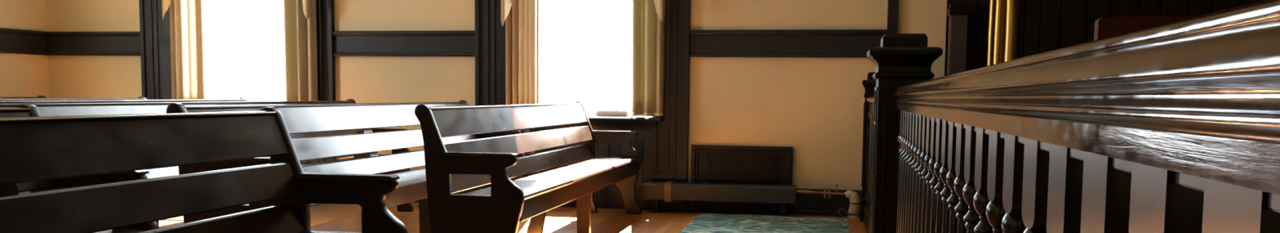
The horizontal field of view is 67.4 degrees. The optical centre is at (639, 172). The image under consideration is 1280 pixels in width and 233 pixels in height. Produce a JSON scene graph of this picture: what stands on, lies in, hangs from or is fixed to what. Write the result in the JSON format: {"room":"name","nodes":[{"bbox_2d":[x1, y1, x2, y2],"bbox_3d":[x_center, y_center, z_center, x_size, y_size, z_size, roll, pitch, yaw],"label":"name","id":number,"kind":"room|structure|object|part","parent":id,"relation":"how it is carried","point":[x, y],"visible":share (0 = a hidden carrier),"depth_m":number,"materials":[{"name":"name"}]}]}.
{"room":"courtroom","nodes":[
{"label":"courtroom","id":0,"kind":"room"},
{"bbox_2d":[0,0,49,97],"bbox_3d":[-6.703,-1.890,3.300,0.220,5.000,11.410,1,5,11],"label":"wall","id":1,"kind":"structure","parent":0,"point":[21,75],"depth_m":8.69,"materials":[{"name":"paint"}]},
{"bbox_2d":[0,27,48,55],"bbox_3d":[-5.715,-1.113,7.869,0.040,0.217,2.130,1,5,11],"label":"trim","id":2,"kind":"structure","parent":1,"relation":"attached to","point":[14,41],"depth_m":8.65,"materials":[{"name":"brown wood"}]},
{"bbox_2d":[45,0,946,190],"bbox_3d":[-1.663,-2.234,8.186,8.260,5.000,0.120,1,5,11],"label":"wall","id":3,"kind":"structure","parent":0,"point":[813,106],"depth_m":7.78,"materials":[{"name":"paint"}]},
{"bbox_2d":[45,31,140,55],"bbox_3d":[-5.030,-1.185,8.840,1.015,0.217,0.040,1,5,11],"label":"trim","id":4,"kind":"structure","parent":3,"relation":"attached to","point":[113,42],"depth_m":8.84,"materials":[{"name":"brown wood"}]},
{"bbox_2d":[138,0,336,164],"bbox_3d":[-3.596,-1.978,8.497,1.930,4.400,0.285,1,5,11],"label":"window","id":5,"kind":"structure","parent":3,"relation":"in","point":[154,31],"depth_m":8.69,"materials":[{"name":"brown wood"}]},
{"bbox_3d":[-4.352,-1.972,8.633,0.355,4.350,0.065,1,5,11],"label":"casing","id":6,"kind":"part","parent":5,"relation":"part of","materials":[{"name":"brown wood"}]},
{"bbox_2d":[161,0,207,99],"bbox_3d":[-4.019,-2.211,8.439,0.350,3.294,0.208,1,5,11],"label":"curtain","id":7,"kind":"object","parent":5,"relation":"hanging from","point":[187,17],"visible":0.86,"depth_m":8.52,"materials":[{"name":"fabric"}]},
{"bbox_2d":[283,0,317,101],"bbox_3d":[-2.959,-2.184,8.229,0.335,3.294,0.204,1,5,11],"label":"curtain","id":8,"kind":"object","parent":5,"relation":"hanging from","point":[300,15],"visible":0.91,"depth_m":8.34,"materials":[{"name":"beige fabric"}]},
{"bbox_3d":[-2.811,-1.932,8.338,0.285,4.350,0.065,1,5,11],"label":"casing","id":9,"kind":"part","parent":5,"relation":"part of","materials":[{"name":"brown wood"}]},
{"bbox_2d":[332,30,475,56],"bbox_3d":[-2.034,-1.108,8.265,1.310,0.217,0.040,1,5,11],"label":"trim","id":10,"kind":"structure","parent":3,"relation":"attached to","point":[411,42],"depth_m":8.26,"materials":[{"name":"brown wood"}]},
{"bbox_2d":[412,189,467,201],"bbox_3d":[-2.046,0.150,8.369,1.310,0.210,0.035,1,5,11],"label":"baseboard","id":11,"kind":"structure","parent":3,"relation":"attached to","point":[465,190],"depth_m":8.27,"materials":[{"name":"brown wood"}]},
{"bbox_2d":[475,0,690,211],"bbox_3d":[-0.486,-1.898,7.900,1.867,4.400,0.285,1,5,11],"label":"window","id":12,"kind":"structure","parent":3,"relation":"in","point":[662,142],"depth_m":7.92,"materials":[{"name":"brown wood"}]},
{"bbox_3d":[-1.220,-1.891,8.033,0.335,4.350,0.065,1,5,11],"label":"casing","id":13,"kind":"part","parent":12,"relation":"part of","materials":[{"name":"brown wood"}]},
{"bbox_2d":[501,0,538,104],"bbox_3d":[-0.982,-2.130,7.840,0.277,3.299,0.190,2,5,19],"label":"curtain","id":14,"kind":"object","parent":12,"relation":"hanging from","point":[521,17],"visible":0.88,"depth_m":7.96,"materials":[{"name":"fabric"}]},
{"bbox_2d":[595,109,629,116],"bbox_3d":[-0.227,-0.486,7.905,0.275,0.054,0.065,1,5,11],"label":"cushion","id":15,"kind":"object","parent":12,"relation":"on","point":[610,113],"visible":1,"depth_m":7.88,"materials":[{"name":"white fabric"}]},
{"bbox_3d":[-0.441,-2.162,7.971,1.265,3.385,0.050,1,5,11],"label":"sash","id":16,"kind":"part","parent":12,"relation":"part of","materials":[{"name":"paint"}]},
{"bbox_2d":[631,0,665,115],"bbox_3d":[0.054,-2.103,7.655,0.337,3.301,0.209,1,5,11],"label":"curtain","id":17,"kind":"object","parent":12,"relation":"hanging from","point":[647,16],"visible":1,"depth_m":7.76,"materials":[{"name":"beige fabric"}]},
{"bbox_3d":[0.268,-1.853,7.748,0.287,4.350,0.065,1,5,11],"label":"casing","id":18,"kind":"part","parent":12,"relation":"part of","materials":[{"name":"brown wood"}]},
{"bbox_2d":[690,144,792,214],"bbox_3d":[0.822,0.062,7.801,0.820,0.555,0.044,1,5,11],"label":"air vent","id":19,"kind":"object","parent":3,"relation":"in","point":[735,164],"visible":0.72,"depth_m":7.79,"materials":[{"name":"metal"}]},
{"bbox_2d":[687,187,862,216],"bbox_3d":[1.155,0.232,7.756,1.551,0.210,0.035,1,5,11],"label":"baseboard","id":20,"kind":"structure","parent":3,"relation":"attached to","point":[815,204],"depth_m":7.70,"materials":[{"name":"brown wood"}]},
{"bbox_2d":[688,29,887,57],"bbox_3d":[1.165,-1.026,7.652,1.556,0.217,0.040,1,5,11],"label":"trim","id":21,"kind":"structure","parent":3,"relation":"attached to","point":[708,42],"depth_m":7.65,"materials":[{"name":"brown wood"}]},
{"bbox_2d":[887,0,898,33],"bbox_3d":[1.980,-2.134,7.409,0.079,5.000,0.035,1,5,11],"label":"trim","id":22,"kind":"structure","parent":3,"relation":"attached to","point":[893,5],"depth_m":7.47,"materials":[{"name":"brown wood"}]},
{"bbox_2d":[159,201,978,232],"bbox_3d":[-1.300,0.791,2.465,11.280,0.100,11.850,1,5,11],"label":"floor","id":23,"kind":"structure","parent":0,"point":[558,219],"depth_m":7.16,"materials":[{"name":"brown wood"}]},
{"bbox_2d":[0,95,46,97],"bbox_3d":[-5.135,-0.071,6.480,0.556,0.893,3.374,1,5,11],"label":"pew","id":24,"kind":"object","parent":23,"relation":"on","point":[37,96],"visible":0.12,"depth_m":7.97,"materials":[{"name":"brown wood"}]},
{"bbox_3d":[-5.360,-0.500,6.490,0.054,0.018,3.270,1,5,11],"label":"crest rail","id":25,"kind":"part","parent":24,"relation":"part of","materials":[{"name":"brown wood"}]},
{"bbox_2d":[0,96,146,100],"bbox_3d":[-4.227,-0.050,6.332,0.556,0.893,3.424,1,5,11],"label":"pew","id":26,"kind":"object","parent":23,"relation":"on","point":[139,97],"visible":0.12,"depth_m":7.12,"materials":[{"name":"brown wood"}]},
{"bbox_3d":[-4.452,-0.479,6.342,0.054,0.018,3.320,1,5,11],"label":"crest rail","id":27,"kind":"part","parent":26,"relation":"part of","materials":[{"name":"brown wood"}]},
{"bbox_2d":[0,103,157,232],"bbox_3d":[-2.351,0.330,1.876,0.556,0.893,3.454,1,5,11],"label":"pew","id":28,"kind":"object","parent":23,"relation":"on","point":[23,109],"visible":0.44,"depth_m":3.47,"materials":[{"name":"brown wood"}]},
{"bbox_3d":[-2.576,-0.099,1.886,0.054,0.018,3.350,1,5,11],"label":"crest rail","id":29,"kind":"part","parent":28,"relation":"part of","materials":[{"name":"brown wood"}]},
{"bbox_3d":[-2.269,0.343,1.861,0.362,0.034,3.350,1,5,11],"label":"seat","id":30,"kind":"part","parent":28,"relation":"part of","materials":[{"name":"brown wood"}]},
{"bbox_3d":[-1.976,-0.006,3.506,0.369,0.014,0.057,1,5,11],"label":"armrest","id":31,"kind":"part","parent":28,"relation":"part of","materials":[{"name":"brown wood"}]},
{"bbox_2d":[0,97,302,228],"bbox_3d":[-3.322,-0.027,6.168,0.556,0.893,3.444,1,5,11],"label":"pew","id":32,"kind":"object","parent":23,"relation":"on","point":[242,99],"visible":0.16,"depth_m":6.33,"materials":[{"name":"brown wood"}]},
{"bbox_3d":[-3.547,-0.456,6.178,0.054,0.018,3.340,1,5,11],"label":"crest rail","id":33,"kind":"part","parent":32,"relation":"part of","materials":[{"name":"brown wood"}]},
{"bbox_3d":[-3.002,-0.158,7.820,0.556,0.893,0.045,1,5,11],"label":"panel","id":34,"kind":"part","parent":32,"relation":"part of","materials":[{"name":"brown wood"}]},
{"bbox_2d":[0,106,408,232],"bbox_3d":[-1.406,0.348,1.761,0.556,0.893,3.444,1,5,11],"label":"pew","id":35,"kind":"object","parent":23,"relation":"on","point":[43,148],"visible":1,"depth_m":2.78,"materials":[{"name":"brown wood"}]},
{"bbox_3d":[-1.631,-0.081,1.771,0.054,0.018,3.340,1,5,11],"label":"crest rail","id":36,"kind":"part","parent":35,"relation":"part of","materials":[{"name":"brown wood"}]},
{"bbox_3d":[-1.086,0.218,3.413,0.556,0.893,0.045,1,5,11],"label":"panel","id":37,"kind":"part","parent":35,"relation":"part of","materials":[{"name":"brown wood"}]},
{"bbox_3d":[-1.032,0.014,3.386,0.369,0.014,0.057,1,5,11],"label":"armrest","id":38,"kind":"part","parent":35,"relation":"part of","materials":[{"name":"brown wood"}]},
{"bbox_2d":[0,98,413,211],"bbox_3d":[-2.414,-0.006,6.020,0.556,0.893,3.494,1,5,11],"label":"pew","id":39,"kind":"object","parent":23,"relation":"on","point":[99,108],"visible":0.16,"depth_m":5.39,"materials":[{"name":"brown wood"}]},
{"bbox_3d":[-2.639,-0.435,6.029,0.054,0.018,3.390,1,5,11],"label":"crest rail","id":40,"kind":"part","parent":39,"relation":"part of","materials":[{"name":"brown wood"}]},
{"bbox_3d":[-2.332,0.007,6.005,0.362,0.034,3.390,1,5,11],"label":"seat","id":41,"kind":"part","parent":39,"relation":"part of","materials":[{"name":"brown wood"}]},
{"bbox_3d":[-2.089,-0.139,7.696,0.556,0.893,0.045,1,5,11],"label":"panel","id":42,"kind":"part","parent":39,"relation":"part of","materials":[{"name":"brown wood"}]},
{"bbox_3d":[-2.035,-0.343,7.669,0.369,0.014,0.057,1,5,11],"label":"armrest","id":43,"kind":"part","parent":39,"relation":"part of","materials":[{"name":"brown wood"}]},
{"bbox_2d":[166,99,525,232],"bbox_3d":[-1.490,0.013,5.899,0.556,0.893,3.484,1,5,11],"label":"pew","id":44,"kind":"object","parent":23,"relation":"on","point":[298,117],"visible":0.34,"depth_m":5.52,"materials":[{"name":"brown wood"}]},
{"bbox_3d":[-1.814,0.145,4.227,0.556,0.893,0.045,1,5,11],"label":"panel","id":45,"kind":"part","parent":44,"relation":"part of","materials":[{"name":"brown wood"}]},
{"bbox_3d":[-1.760,-0.060,4.201,0.369,0.014,0.057,1,5,11],"label":"armrest","id":46,"kind":"part","parent":44,"relation":"part of","materials":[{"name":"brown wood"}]},
{"bbox_3d":[-1.716,-0.416,5.908,0.054,0.018,3.380,1,5,11],"label":"crest rail","id":47,"kind":"part","parent":44,"relation":"part of","materials":[{"name":"brown wood"}]},
{"bbox_3d":[-1.408,0.026,5.884,0.362,0.034,3.380,1,5,11],"label":"seat","id":48,"kind":"part","parent":44,"relation":"part of","materials":[{"name":"brown wood"}]},
{"bbox_3d":[-1.308,0.253,5.882,0.090,0.420,0.040,1,5,11],"label":"leg","id":49,"kind":"part","parent":44,"relation":"part of","materials":[{"name":"brown wood"}]},
{"bbox_3d":[-1.167,-0.119,7.570,0.556,0.893,0.045,1,5,11],"label":"panel","id":50,"kind":"part","parent":44,"relation":"part of","materials":[{"name":"brown wood"}]},
{"bbox_3d":[-1.113,-0.324,7.543,0.369,0.014,0.057,1,5,11],"label":"armrest","id":51,"kind":"part","parent":44,"relation":"part of","materials":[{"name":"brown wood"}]},
{"bbox_2d":[414,101,641,232],"bbox_3d":[-0.547,-0.001,6.195,0.556,0.893,3.104,1,5,11],"label":"pew","id":52,"kind":"object","parent":23,"relation":"on","point":[453,166],"visible":1,"depth_m":5.35,"materials":[{"name":"brown wood"}]},
{"bbox_3d":[-0.835,0.116,4.710,0.556,0.893,0.045,1,5,11],"label":"panel","id":53,"kind":"part","parent":52,"relation":"part of","materials":[{"name":"brown wood"}]},
{"bbox_3d":[-0.781,-0.089,4.683,0.369,0.014,0.057,1,5,11],"label":"armrest","id":54,"kind":"part","parent":52,"relation":"part of","materials":[{"name":"brown wood"}]},
{"bbox_3d":[-0.772,-0.430,6.205,0.054,0.018,3.000,1,5,11],"label":"crest rail","id":55,"kind":"part","parent":52,"relation":"part of","materials":[{"name":"brown wood"}]},
{"bbox_3d":[-0.674,0.231,6.238,0.140,0.420,0.040,1,5,11],"label":"leg","id":56,"kind":"part","parent":52,"relation":"part of","materials":[{"name":"brown wood"}]},
{"bbox_3d":[-0.465,0.012,6.180,0.362,0.034,3.000,1,5,11],"label":"seat","id":57,"kind":"part","parent":52,"relation":"part of","materials":[{"name":"brown wood"}]},
{"bbox_3d":[-0.365,0.239,6.178,0.090,0.420,0.040,1,5,11],"label":"leg","id":58,"kind":"part","parent":52,"relation":"part of","materials":[{"name":"brown wood"}]},
{"bbox_3d":[-0.259,-0.119,7.680,0.556,0.893,0.045,1,5,11],"label":"panel","id":59,"kind":"part","parent":52,"relation":"part of","materials":[{"name":"brown wood"}]},
{"bbox_3d":[-0.206,-0.323,7.654,0.369,0.014,0.057,1,5,11],"label":"armrest","id":60,"kind":"part","parent":52,"relation":"part of","materials":[{"name":"brown wood"}]},
{"bbox_2d":[641,181,795,216],"bbox_3d":[0.630,0.211,7.713,1.225,0.248,0.175,1,5,11],"label":"heater","id":61,"kind":"object","parent":23,"relation":"on","point":[783,194],"visible":1,"depth_m":7.63,"materials":[{"name":"grey metal"}]},
{"bbox_2d":[796,183,844,198],"bbox_3d":[1.447,0.147,7.598,0.412,0.112,0.028,1,5,11],"label":"copper pipe","id":62,"kind":"object","parent":61,"relation":"attached to","point":[829,193],"visible":1,"depth_m":7.59,"materials":[{"name":"brown metal"}]},
{"bbox_2d":[680,213,849,232],"bbox_3d":[0.743,0.469,6.004,1.148,0.012,3.162,1,5,11],"label":"rug","id":63,"kind":"object","parent":23,"relation":"on","point":[703,222],"visible":1,"depth_m":7.04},
{"bbox_2d":[844,190,860,217],"bbox_3d":[1.674,0.250,7.562,0.131,0.219,0.088,1,5,11],"label":"pipe lagging","id":64,"kind":"object","parent":23,"relation":"on","point":[854,207],"visible":0.93,"depth_m":7.53,"materials":[{"name":"beige fabric"}]},
{"bbox_2d":[859,71,875,221],"bbox_3d":[1.766,-0.194,7.356,0.150,1.137,0.150,1,5,11],"label":"newel post","id":65,"kind":"object","parent":23,"relation":"on","point":[869,83],"visible":0.3,"depth_m":7.32,"materials":[{"name":"brown wood"}]},
{"bbox_3d":[1.713,-0.213,7.365,0.009,0.652,0.048,1,5,11],"label":"moulding","id":66,"kind":"part","parent":65,"relation":"part of","materials":[{"name":"brown wood"}]},
{"bbox_2d":[863,96,874,232],"bbox_3d":[1.463,0.020,5.802,0.090,0.955,3.090,1,5,11],"label":"post","id":67,"kind":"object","parent":23,"relation":"on","point":[870,100],"depth_m":6.93,"materials":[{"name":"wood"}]},
{"bbox_3d":[1.459,0.431,5.835,0.080,0.130,3.090,1,5,11],"label":"moulding","id":68,"kind":"part","parent":67,"relation":"part of","materials":[{"name":"brown wood"}]},
{"bbox_3d":[1.651,-0.110,6.900,0.014,0.640,0.670,1,5,11],"label":"panel moulding","id":69,"kind":"part","parent":67,"relation":"part of","materials":[{"name":"brown wood"}]},
{"bbox_3d":[1.468,-0.426,5.766,0.090,0.060,3.090,1,5,11],"label":"cap rail","id":70,"kind":"part","parent":67,"relation":"part of","materials":[{"name":"brown wood"}]},
{"bbox_3d":[1.507,-0.051,6.156,0.014,0.640,0.670,1,5,11],"label":"panel moulding","id":71,"kind":"part","parent":67,"relation":"part of","materials":[{"name":"brown wood"}]},
{"bbox_2d":[866,33,942,232],"bbox_3d":[1.129,0.015,4.181,0.294,1.218,0.294,1,5,11],"label":"newel post","id":72,"kind":"object","parent":23,"relation":"on","point":[901,60],"visible":0.52,"depth_m":4.07,"materials":[{"name":"brown wood"}]},
{"bbox_3d":[1.024,-0.005,4.199,0.009,0.733,0.154,1,5,11],"label":"moulding","id":73,"kind":"part","parent":72,"relation":"part of","materials":[{"name":"brown wood"}]},
{"bbox_3d":[1.109,0.006,4.074,0.154,0.733,0.009,1,5,11],"label":"moulding","id":74,"kind":"part","parent":72,"relation":"part of","materials":[{"name":"brown wood"}]},
{"bbox_2d":[946,3,970,219],"bbox_3d":[2.418,-0.451,7.371,0.152,1.660,0.156,1,5,11],"label":"pedestal","id":75,"kind":"object","parent":23,"relation":"on","point":[957,14],"visible":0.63,"depth_m":7.25,"materials":[{"name":"brown wood"}]},
{"bbox_2d":[893,0,1279,232],"bbox_3d":[0.519,0.338,1.356,0.104,1.005,5.602,2,5,12],"label":"balustrade","id":76,"kind":"object","parent":23,"relation":"on","point":[1174,126],"visible":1,"depth_m":0.74,"materials":[{"name":"brown wood"}]},
{"bbox_3d":[2.435,0.826,1.816,3.220,0.010,10.750,1,5,11],"label":"carpet","id":77,"kind":"object","parent":23,"relation":"on","visible":0},
{"bbox_2d":[986,0,1018,232],"bbox_3d":[2.202,-0.855,5.820,0.210,2.672,0.064,1,5,11],"label":"drape","id":78,"kind":"object","parent":77,"relation":"on","point":[1002,41],"visible":0.29,"depth_m":5.81,"materials":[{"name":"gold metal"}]},
{"bbox_2d":[1017,0,1262,58],"bbox_3d":[3.515,-0.806,5.743,2.440,2.630,0.100,1,5,11],"label":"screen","id":79,"kind":"object","parent":77,"relation":"on","point":[1043,25],"visible":0.09,"depth_m":5.88,"materials":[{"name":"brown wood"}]},
{"bbox_2d":[1093,16,1193,39],"bbox_3d":[1.521,0.163,2.538,0.520,1.175,0.500,1,5,11],"label":"chair","id":80,"kind":"object","parent":77,"relation":"on","point":[1104,27],"visible":0.05,"depth_m":2.73,"materials":[{"name":"brown wood"}]},
{"bbox_2d":[944,0,990,215],"bbox_3d":[3.783,-2.099,7.193,2.815,5.000,0.220,1,5,11],"label":"wall","id":81,"kind":"structure","parent":0,"point":[979,15],"depth_m":7.40,"materials":[{"name":"black wood"}]}
]}

